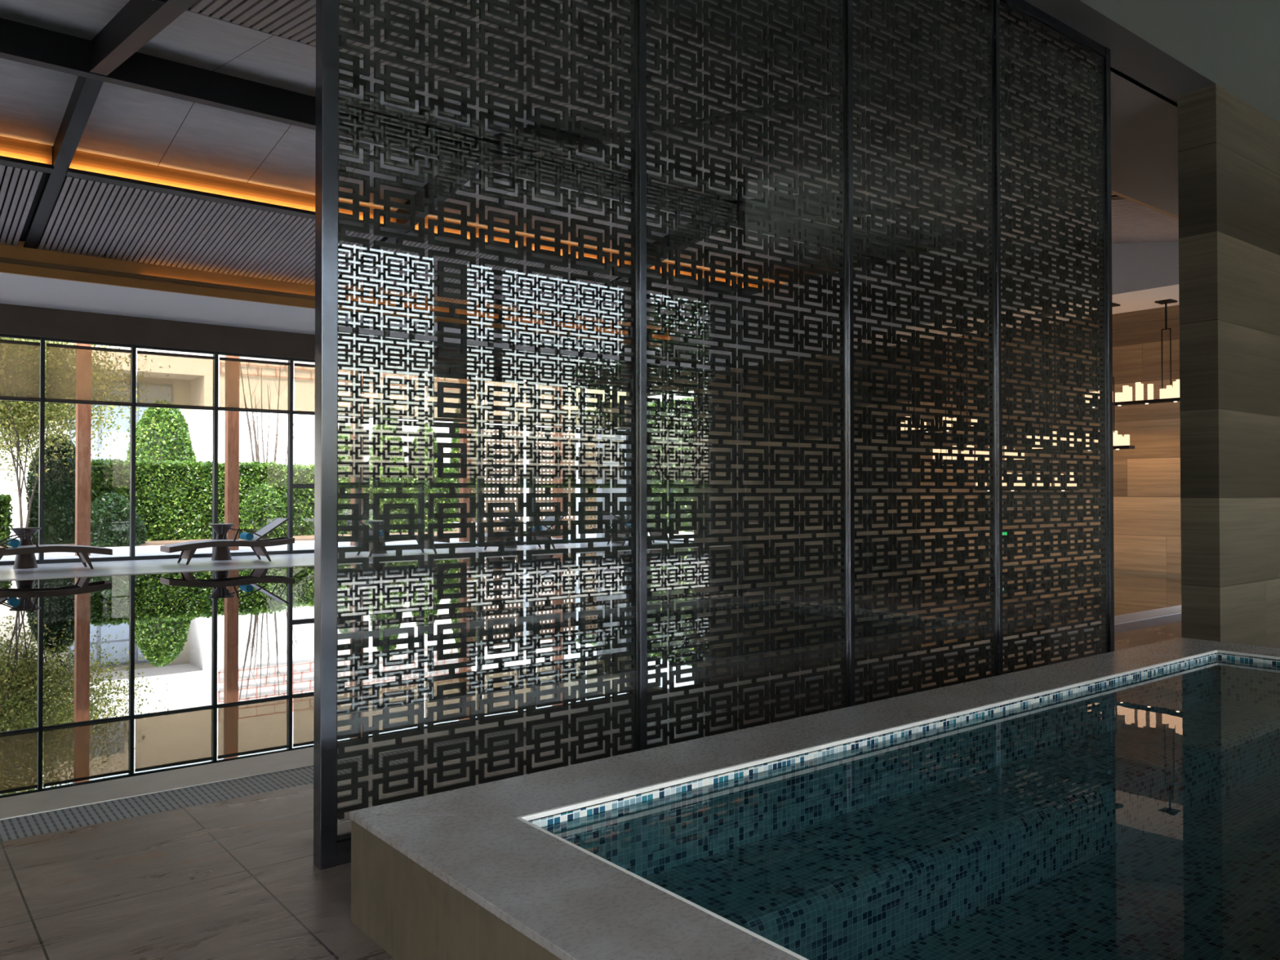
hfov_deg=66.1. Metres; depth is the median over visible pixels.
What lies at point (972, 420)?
chandelier
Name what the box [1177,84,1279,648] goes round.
wall pier
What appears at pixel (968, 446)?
candle
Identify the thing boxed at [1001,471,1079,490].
chandelier
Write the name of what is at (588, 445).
fence
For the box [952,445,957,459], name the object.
candle
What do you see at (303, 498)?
hedge
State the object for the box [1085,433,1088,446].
candle
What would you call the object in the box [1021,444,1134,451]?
tray
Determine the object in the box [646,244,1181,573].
wall
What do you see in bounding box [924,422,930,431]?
chandelier
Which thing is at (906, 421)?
chandelier
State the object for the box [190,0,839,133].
ceiling slats
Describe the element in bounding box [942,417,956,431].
chandelier
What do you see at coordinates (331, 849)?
lattice screen
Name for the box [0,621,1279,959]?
floor
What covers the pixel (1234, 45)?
ceiling
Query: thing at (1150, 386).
candle
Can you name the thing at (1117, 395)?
candle
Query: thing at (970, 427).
tray
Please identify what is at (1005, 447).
candle
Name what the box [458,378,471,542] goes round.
column
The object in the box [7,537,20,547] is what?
rolled towel
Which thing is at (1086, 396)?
candle
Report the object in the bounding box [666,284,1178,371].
soffit
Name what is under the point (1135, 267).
fascia
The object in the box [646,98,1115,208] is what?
ceiling panel
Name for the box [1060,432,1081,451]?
chandelier
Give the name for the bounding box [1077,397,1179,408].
tray
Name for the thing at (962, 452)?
candle
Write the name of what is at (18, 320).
wall
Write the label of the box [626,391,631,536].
window
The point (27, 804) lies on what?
rim
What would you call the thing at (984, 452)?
candle
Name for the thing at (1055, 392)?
chandelier
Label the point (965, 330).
chandelier
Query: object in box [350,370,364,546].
column
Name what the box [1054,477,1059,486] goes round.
candle
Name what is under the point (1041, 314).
chandelier
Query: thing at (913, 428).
chandelier
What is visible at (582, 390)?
window
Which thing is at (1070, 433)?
candle
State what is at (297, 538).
floor
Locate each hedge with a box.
[0,493,14,546]
[90,457,287,541]
[284,462,457,536]
[576,396,693,532]
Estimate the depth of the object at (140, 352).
19.31 m
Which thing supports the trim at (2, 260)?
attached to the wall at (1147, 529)
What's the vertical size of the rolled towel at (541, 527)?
0.140 m
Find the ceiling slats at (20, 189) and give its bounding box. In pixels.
[0,164,48,246]
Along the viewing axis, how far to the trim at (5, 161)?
12.72 m
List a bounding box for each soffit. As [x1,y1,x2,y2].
[0,272,662,366]
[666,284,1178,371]
[1024,0,1215,102]
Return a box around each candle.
[933,448,937,458]
[941,448,946,459]
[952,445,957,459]
[960,451,966,460]
[966,444,971,460]
[982,451,988,460]
[1004,446,1009,459]
[1013,476,1020,485]
[1033,435,1037,448]
[1036,473,1043,486]
[1053,431,1056,445]
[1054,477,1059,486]
[1067,471,1073,486]
[1069,432,1073,446]
[1084,394,1090,403]
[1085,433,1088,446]
[1112,432,1115,445]
[1115,392,1121,402]
[1115,434,1122,445]
[1122,385,1128,401]
[1124,434,1129,445]
[1128,386,1132,400]
[1135,382,1141,400]
[1141,383,1143,399]
[1147,383,1153,399]
[1160,388,1165,399]
[1166,385,1172,398]
[1173,381,1179,397]
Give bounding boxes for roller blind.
[0,339,39,399]
[45,342,132,404]
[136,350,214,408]
[218,356,290,412]
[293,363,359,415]
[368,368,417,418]
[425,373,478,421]
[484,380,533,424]
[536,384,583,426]
[586,388,630,429]
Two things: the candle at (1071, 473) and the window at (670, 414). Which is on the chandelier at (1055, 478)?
the candle at (1071, 473)
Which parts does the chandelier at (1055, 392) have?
rod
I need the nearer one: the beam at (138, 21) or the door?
the beam at (138, 21)
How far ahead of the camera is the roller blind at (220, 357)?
20.25 m
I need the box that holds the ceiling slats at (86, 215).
[38,176,383,285]
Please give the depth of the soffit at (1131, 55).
6.99 m
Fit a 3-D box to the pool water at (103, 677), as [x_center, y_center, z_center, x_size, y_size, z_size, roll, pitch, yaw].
[-2.478,1.463,12.290,21.800,0.001,12.430,0,-1,-38]
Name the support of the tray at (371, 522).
on the side table at (371, 522)
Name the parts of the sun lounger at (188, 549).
rail, leg, leg panel, leg, seat, rail, armrest, armrest, leg, leg panel, leg, rail, backrest, frame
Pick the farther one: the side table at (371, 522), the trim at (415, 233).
the side table at (371, 522)
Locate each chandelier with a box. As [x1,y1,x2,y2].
[900,407,910,431]
[911,427,919,431]
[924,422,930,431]
[933,404,989,464]
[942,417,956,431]
[947,338,949,368]
[964,328,973,332]
[968,418,977,428]
[974,482,989,490]
[1001,421,1025,462]
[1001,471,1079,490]
[1026,377,1060,451]
[1038,313,1052,321]
[1050,391,1059,428]
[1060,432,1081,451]
[1077,298,1179,408]
[1111,302,1119,306]
[1112,377,1134,449]
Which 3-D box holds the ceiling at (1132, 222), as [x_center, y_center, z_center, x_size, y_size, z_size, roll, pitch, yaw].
[6.820,-3.613,14.224,4.670,0.775,3.810,0,-1,-38]
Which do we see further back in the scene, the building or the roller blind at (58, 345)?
the building
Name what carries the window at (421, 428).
in the wall at (18, 320)
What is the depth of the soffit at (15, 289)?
17.92 m
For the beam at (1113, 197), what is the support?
attached to the ceiling panels at (124, 122)
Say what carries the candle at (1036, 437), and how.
on the chandelier at (1054, 432)
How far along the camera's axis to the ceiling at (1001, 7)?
7.53 m
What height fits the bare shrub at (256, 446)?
5.548 m
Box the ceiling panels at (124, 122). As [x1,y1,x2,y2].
[0,0,973,284]
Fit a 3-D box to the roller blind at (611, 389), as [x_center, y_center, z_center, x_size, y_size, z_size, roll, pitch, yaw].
[-0.831,-1.895,25.907,1.420,1.047,0.064,0,-1,-38]
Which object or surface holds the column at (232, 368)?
on the floor at (147, 550)
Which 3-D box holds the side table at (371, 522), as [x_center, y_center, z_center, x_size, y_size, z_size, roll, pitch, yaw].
[-5.563,1.213,20.904,0.470,0.690,0.470,0,-1,-38]
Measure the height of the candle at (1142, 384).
0.277 m
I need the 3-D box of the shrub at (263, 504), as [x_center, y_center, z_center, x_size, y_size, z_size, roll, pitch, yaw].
[-10.559,0.847,27.606,1.327,1.615,1.338,0,-1,-38]
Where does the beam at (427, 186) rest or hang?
attached to the ceiling panels at (124, 122)
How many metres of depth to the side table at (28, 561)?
16.81 m
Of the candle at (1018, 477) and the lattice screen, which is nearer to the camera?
the lattice screen
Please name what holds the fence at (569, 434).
on the floor at (147, 550)
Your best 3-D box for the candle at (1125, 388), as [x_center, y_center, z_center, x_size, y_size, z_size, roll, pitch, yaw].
[7.872,-1.400,15.933,0.089,0.259,0.089,0,-1,-38]
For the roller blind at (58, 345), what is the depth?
18.37 m
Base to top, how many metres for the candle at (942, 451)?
0.274 m
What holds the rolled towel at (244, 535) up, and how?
on the sun lounger at (188, 549)
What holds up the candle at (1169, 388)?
on the chandelier at (1170, 394)
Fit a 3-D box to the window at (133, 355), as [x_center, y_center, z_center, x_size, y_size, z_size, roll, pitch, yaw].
[-9.203,-0.527,19.382,1.510,4.140,0.140,0,-1,-38]
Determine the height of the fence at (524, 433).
3.400 m
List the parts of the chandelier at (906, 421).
rod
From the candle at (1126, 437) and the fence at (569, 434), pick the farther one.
the fence at (569, 434)
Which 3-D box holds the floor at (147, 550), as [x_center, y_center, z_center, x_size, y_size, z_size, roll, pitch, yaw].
[-26.636,2.093,49.695,100.000,0.270,68.980,0,-1,-38]
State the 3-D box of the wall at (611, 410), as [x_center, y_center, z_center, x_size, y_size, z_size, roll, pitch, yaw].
[-0.609,-0.232,27.114,1.280,3.780,0.250,0,-1,-38]
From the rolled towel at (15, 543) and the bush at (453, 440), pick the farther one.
the bush at (453, 440)
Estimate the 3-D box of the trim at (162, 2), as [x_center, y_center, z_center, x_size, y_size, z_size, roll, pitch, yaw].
[-0.990,-4.121,10.472,21.800,0.400,0.040,0,-1,-38]
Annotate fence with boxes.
[472,424,528,533]
[528,427,580,533]
[585,433,596,528]
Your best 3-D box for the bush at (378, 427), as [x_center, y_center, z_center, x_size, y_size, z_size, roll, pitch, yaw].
[-9.018,-0.582,34.992,1.493,4.687,1.504,0,-1,-38]
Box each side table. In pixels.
[9,527,41,568]
[208,523,235,560]
[366,520,386,553]
[499,517,519,548]
[611,515,627,543]
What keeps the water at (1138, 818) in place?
in the pool
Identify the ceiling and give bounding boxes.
[23,7,1177,240]
[625,0,1178,216]
[906,199,1178,245]
[1080,0,1279,122]
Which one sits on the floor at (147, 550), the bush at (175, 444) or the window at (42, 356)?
the bush at (175, 444)
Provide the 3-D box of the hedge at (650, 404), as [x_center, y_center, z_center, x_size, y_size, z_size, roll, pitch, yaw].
[1.429,-0.523,33.611,1.638,4.635,11.303,0,-1,-38]
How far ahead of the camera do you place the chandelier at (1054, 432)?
16.63 m
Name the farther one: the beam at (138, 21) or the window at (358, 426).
the window at (358, 426)
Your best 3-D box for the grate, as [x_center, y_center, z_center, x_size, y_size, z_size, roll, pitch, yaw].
[1.671,1.444,7.054,21.800,0.120,0.290,0,-1,-38]
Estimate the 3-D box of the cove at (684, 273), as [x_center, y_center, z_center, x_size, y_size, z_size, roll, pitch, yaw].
[1.780,-4.192,20.592,4.690,0.360,0.080,0,-1,-38]
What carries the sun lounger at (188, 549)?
on the floor at (46, 571)
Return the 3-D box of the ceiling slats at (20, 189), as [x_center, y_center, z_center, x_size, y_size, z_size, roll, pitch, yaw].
[-10.509,-3.905,12.668,4.670,0.552,2.770,0,-1,-38]
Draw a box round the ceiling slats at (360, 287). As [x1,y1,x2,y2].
[340,238,618,315]
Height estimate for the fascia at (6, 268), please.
0.145 m
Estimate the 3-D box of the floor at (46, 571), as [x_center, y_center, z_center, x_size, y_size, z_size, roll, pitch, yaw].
[-7.456,1.592,18.570,21.800,0.120,3.600,0,-1,-38]
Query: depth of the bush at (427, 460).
35.62 m
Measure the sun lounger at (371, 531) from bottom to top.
0.812 m
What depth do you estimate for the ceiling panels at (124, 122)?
12.67 m
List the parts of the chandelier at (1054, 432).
rod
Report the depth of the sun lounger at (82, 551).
16.43 m
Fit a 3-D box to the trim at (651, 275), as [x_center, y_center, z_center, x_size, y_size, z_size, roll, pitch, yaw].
[1.829,-4.008,20.527,4.690,0.050,0.240,0,-1,-38]
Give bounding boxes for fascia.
[0,239,667,339]
[0,262,667,349]
[617,0,1178,218]
[660,241,1178,365]
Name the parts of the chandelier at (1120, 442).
rod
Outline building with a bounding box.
[0,337,551,524]
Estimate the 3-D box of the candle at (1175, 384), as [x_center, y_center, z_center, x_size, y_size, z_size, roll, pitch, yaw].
[8.358,-1.407,15.319,0.097,0.257,0.097,0,-1,-38]
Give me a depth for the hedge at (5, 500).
23.97 m
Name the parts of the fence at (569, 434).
post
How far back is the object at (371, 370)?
22.14 m
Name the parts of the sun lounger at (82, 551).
armrest, armrest, rail, seat, leg, leg panel, leg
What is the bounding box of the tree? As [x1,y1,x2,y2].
[0,337,170,527]
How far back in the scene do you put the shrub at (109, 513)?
24.12 m
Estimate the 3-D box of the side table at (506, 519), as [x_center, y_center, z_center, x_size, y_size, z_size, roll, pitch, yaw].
[-3.040,1.235,22.904,0.470,0.690,0.470,0,-1,-38]
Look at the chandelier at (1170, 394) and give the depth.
15.59 m
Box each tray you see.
[366,520,382,527]
[499,517,519,521]
[905,426,973,431]
[929,459,1025,464]
[974,488,1079,490]
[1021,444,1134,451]
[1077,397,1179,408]
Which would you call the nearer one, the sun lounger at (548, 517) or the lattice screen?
the lattice screen
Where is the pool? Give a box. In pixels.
[349,637,1279,959]
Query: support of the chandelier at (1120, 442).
hanging from the soffit at (1142, 300)
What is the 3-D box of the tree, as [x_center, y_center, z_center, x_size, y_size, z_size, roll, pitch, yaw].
[-14.311,-2.255,23.114,6.152,7.780,7.568,0,-1,-26]
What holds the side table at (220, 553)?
on the floor at (46, 571)
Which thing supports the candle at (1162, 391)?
on the chandelier at (1170, 394)
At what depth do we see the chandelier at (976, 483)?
17.09 m
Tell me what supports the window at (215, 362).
in the wall at (18, 320)
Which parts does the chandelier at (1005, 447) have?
rod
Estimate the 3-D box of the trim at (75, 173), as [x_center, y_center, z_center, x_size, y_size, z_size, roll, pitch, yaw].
[-5.773,-4.073,14.503,4.690,0.050,0.240,0,-1,-38]
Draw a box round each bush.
[125,399,196,467]
[337,423,350,461]
[368,404,405,466]
[413,422,437,469]
[448,399,485,523]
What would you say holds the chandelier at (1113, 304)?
hanging from the soffit at (1142, 300)
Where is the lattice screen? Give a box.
[313,0,1114,870]
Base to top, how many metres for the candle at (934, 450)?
0.266 m
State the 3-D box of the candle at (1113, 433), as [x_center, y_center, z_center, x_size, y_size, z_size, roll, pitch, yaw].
[7.542,-0.649,15.697,0.095,0.215,0.095,0,-1,-38]
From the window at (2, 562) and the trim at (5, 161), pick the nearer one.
the trim at (5, 161)
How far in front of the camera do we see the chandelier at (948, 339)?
18.12 m
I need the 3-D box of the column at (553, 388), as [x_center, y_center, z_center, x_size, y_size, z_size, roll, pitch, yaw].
[-2.353,-0.927,28.261,0.250,5.200,0.250,0,-1,-38]
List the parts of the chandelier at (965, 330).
rod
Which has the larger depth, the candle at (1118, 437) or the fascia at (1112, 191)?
the candle at (1118, 437)
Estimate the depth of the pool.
2.83 m
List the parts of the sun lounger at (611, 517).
backrest, leg panel, frame, leg, rail, leg panel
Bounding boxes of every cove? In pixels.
[0,135,52,164]
[68,150,396,223]
[415,216,631,265]
[648,261,783,288]
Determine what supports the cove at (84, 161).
attached to the ceiling panels at (124, 122)
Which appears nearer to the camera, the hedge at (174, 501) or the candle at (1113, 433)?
the candle at (1113, 433)
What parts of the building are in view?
pane, pane, pane, pane, pane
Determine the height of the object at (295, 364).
1.047 m
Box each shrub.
[25,433,75,544]
[73,492,147,546]
[239,361,297,464]
[239,481,287,539]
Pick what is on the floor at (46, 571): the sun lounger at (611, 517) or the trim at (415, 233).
the sun lounger at (611, 517)
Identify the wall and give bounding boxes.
[0,303,631,386]
[596,401,626,537]
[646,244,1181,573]
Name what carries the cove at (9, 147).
attached to the ceiling panels at (124, 122)
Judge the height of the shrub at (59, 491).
2.828 m
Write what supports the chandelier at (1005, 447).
hanging from the soffit at (1142, 300)
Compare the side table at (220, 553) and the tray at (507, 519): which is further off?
the tray at (507, 519)
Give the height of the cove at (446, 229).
0.360 m
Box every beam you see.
[0,17,906,260]
[23,0,198,248]
[338,93,861,288]
[550,192,1125,316]
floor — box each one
[0,515,693,560]
[0,527,551,547]
[0,540,729,580]
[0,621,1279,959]
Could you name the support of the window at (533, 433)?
in the wall at (18, 320)
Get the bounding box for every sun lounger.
[0,532,112,568]
[160,517,294,564]
[337,520,449,556]
[475,515,564,551]
[591,512,679,546]
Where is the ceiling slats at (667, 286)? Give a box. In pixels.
[558,280,742,331]
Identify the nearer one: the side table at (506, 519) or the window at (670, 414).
the side table at (506, 519)
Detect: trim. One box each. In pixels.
[0,155,53,173]
[0,257,669,343]
[65,168,400,232]
[151,0,862,201]
[404,229,631,273]
[646,273,757,294]
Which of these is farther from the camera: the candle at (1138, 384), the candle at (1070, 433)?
the candle at (1070, 433)
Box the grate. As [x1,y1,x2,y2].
[0,613,1181,841]
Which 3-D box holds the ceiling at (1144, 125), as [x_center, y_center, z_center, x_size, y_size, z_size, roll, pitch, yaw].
[1.856,-3.079,6.870,21.800,0.080,1.440,0,-1,-38]
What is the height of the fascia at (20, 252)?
0.322 m
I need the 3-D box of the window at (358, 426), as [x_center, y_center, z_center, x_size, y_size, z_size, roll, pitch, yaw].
[-5.653,-0.496,22.195,1.510,4.140,0.140,0,-1,-38]
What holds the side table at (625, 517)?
on the floor at (46, 571)
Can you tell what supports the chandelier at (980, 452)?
hanging from the soffit at (1142, 300)
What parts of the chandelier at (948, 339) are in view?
rod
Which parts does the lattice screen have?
post, rail, lattice panel, post, lattice panel, post, lattice panel, post, lattice panel, rail, post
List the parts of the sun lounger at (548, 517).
leg panel, rail, leg panel, leg, backrest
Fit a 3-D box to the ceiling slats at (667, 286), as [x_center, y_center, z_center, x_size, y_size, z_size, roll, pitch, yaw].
[0.895,-3.807,21.704,4.670,0.552,2.770,0,-1,-38]
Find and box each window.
[0,333,40,565]
[38,337,131,564]
[129,344,214,559]
[212,351,289,555]
[355,363,421,546]
[418,368,479,546]
[476,373,533,544]
[530,377,582,542]
[580,382,628,537]
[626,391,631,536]
[646,395,693,542]
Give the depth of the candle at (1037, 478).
16.25 m
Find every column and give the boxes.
[75,343,91,555]
[224,355,239,550]
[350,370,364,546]
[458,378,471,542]
[551,386,564,538]
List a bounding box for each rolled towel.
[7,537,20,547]
[240,532,253,540]
[532,525,542,531]
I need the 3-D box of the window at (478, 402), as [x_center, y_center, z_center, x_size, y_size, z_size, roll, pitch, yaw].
[-3.286,-0.476,24.071,1.510,4.140,0.140,0,-1,-38]
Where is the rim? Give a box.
[0,604,1181,819]
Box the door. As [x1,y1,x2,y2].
[287,357,358,554]
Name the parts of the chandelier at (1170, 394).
rod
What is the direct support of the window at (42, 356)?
in the wall at (18, 320)
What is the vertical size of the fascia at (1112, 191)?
0.319 m
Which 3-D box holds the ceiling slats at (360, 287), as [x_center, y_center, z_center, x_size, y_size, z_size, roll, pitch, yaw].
[-2.906,-3.840,18.692,4.670,0.552,2.770,0,-1,-38]
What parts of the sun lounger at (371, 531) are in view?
backrest, leg panel, frame, leg, rail, leg panel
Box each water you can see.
[0,545,1181,798]
[540,657,1279,959]
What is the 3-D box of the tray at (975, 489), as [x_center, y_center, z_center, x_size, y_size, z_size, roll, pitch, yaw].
[6.475,0.150,16.543,0.180,0.050,1.792,0,-1,-38]
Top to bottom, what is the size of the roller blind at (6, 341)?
1.047 m
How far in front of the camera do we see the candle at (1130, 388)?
15.93 m
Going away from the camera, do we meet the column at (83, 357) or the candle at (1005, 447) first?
the candle at (1005, 447)
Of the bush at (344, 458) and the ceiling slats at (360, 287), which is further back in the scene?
the bush at (344, 458)
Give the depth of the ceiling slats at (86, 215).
15.28 m
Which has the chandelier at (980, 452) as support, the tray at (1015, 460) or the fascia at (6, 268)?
the tray at (1015, 460)
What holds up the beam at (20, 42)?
attached to the ceiling panels at (124, 122)
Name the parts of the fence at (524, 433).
post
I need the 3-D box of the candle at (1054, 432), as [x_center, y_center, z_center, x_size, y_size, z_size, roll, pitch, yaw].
[6.928,-0.680,16.471,0.094,0.295,0.094,0,-1,-38]

